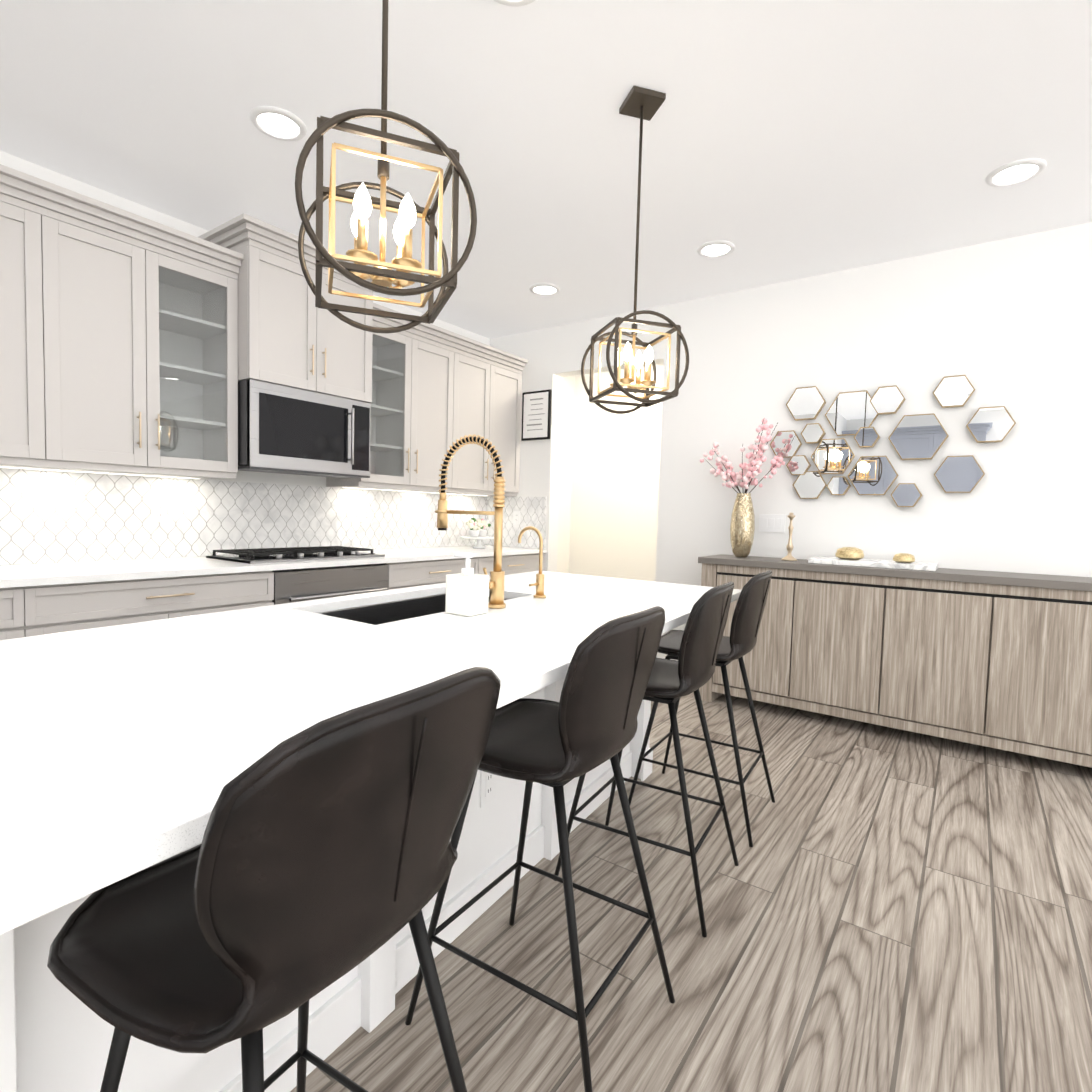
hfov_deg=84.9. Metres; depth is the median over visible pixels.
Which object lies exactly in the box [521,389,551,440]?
picture frame
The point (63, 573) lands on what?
countertop
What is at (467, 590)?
soap dispenser
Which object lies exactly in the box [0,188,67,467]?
upper cabinet
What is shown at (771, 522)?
switch plate
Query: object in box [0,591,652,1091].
kitchen island
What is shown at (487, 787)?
outlet
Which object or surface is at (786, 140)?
ceiling
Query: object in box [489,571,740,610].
island countertop
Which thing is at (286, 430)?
microwave
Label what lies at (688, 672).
stool
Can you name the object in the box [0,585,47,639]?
base cabinet
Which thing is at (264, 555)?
cooktop
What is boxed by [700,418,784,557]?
vase
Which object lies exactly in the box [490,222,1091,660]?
wall
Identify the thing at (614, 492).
doorway
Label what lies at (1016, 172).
recessed light
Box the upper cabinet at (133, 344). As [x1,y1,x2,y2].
[44,212,163,471]
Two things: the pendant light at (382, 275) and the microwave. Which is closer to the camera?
the pendant light at (382, 275)
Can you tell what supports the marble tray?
on the sideboard
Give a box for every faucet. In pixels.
[435,434,505,608]
[518,526,545,597]
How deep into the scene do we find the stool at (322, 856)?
0.64 m
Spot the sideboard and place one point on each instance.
(998, 660)
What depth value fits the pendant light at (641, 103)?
2.25 m
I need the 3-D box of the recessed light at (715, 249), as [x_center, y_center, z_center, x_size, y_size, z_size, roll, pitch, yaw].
[0.989,-1.724,3.475,0.216,0.011,0.216,4,4,35]
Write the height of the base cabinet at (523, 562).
0.860 m
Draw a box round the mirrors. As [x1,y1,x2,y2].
[770,375,1015,506]
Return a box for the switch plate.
[759,514,785,532]
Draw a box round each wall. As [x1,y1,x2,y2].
[0,151,489,564]
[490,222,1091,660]
[557,376,574,572]
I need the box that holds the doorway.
[569,364,662,580]
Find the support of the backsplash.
attached to the wall at (38, 171)
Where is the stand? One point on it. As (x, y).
(477, 533)
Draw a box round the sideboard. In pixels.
[698,554,1091,767]
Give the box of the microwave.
[238,379,370,477]
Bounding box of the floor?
[290,692,1091,1091]
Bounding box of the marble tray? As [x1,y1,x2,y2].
[808,547,937,570]
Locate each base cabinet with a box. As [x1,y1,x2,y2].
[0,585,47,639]
[48,573,263,633]
[264,561,399,605]
[400,557,487,588]
[488,553,543,576]
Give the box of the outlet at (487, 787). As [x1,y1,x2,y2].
[480,770,496,807]
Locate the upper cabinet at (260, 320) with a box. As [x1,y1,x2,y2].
[200,236,375,407]
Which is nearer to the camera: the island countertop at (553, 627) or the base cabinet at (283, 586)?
the island countertop at (553, 627)
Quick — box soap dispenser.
[445,552,488,616]
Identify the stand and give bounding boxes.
[461,518,493,548]
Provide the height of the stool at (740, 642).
0.994 m
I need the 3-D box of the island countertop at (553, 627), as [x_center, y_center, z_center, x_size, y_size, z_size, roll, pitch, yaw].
[-0.198,0.213,1.871,1.148,0.030,0.780,4,4,35]
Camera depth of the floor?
1.70 m
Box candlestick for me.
[781,513,796,560]
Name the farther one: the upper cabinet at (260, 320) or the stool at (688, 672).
the upper cabinet at (260, 320)
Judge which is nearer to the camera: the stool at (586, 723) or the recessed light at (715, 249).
the stool at (586, 723)
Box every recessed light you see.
[249,106,306,140]
[494,0,534,6]
[530,283,559,295]
[697,240,734,257]
[985,158,1046,186]
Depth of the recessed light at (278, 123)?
2.43 m
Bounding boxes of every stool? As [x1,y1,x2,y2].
[47,667,500,1091]
[405,606,674,1091]
[554,581,738,936]
[628,570,774,846]
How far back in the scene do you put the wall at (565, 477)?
6.33 m
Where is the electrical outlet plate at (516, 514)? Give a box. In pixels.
[513,511,519,524]
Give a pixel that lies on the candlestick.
(789, 546)
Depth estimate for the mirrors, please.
3.62 m
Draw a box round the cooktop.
[206,546,384,563]
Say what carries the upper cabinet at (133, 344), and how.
attached to the wall at (38, 171)
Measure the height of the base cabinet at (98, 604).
0.860 m
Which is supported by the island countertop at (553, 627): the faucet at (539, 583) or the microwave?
the faucet at (539, 583)
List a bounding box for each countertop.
[0,545,546,588]
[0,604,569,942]
[284,583,690,662]
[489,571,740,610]
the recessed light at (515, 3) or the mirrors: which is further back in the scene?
the mirrors
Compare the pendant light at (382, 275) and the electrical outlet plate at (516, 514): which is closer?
the pendant light at (382, 275)
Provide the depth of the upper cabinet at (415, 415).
4.32 m
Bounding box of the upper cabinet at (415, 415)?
[368,328,463,491]
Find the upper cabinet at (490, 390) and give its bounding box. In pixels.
[460,348,522,495]
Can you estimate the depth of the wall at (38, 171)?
3.25 m
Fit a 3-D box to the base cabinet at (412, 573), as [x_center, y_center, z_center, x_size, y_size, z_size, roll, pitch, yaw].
[-1.011,0.503,4.343,0.667,0.860,0.897,4,4,35]
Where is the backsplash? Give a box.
[0,468,546,564]
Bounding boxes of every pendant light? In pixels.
[295,0,476,333]
[581,86,688,413]
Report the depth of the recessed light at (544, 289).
4.16 m
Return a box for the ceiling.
[0,0,1091,338]
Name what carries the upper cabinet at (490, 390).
attached to the wall at (38, 171)
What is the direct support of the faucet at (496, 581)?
on the island countertop at (553, 627)

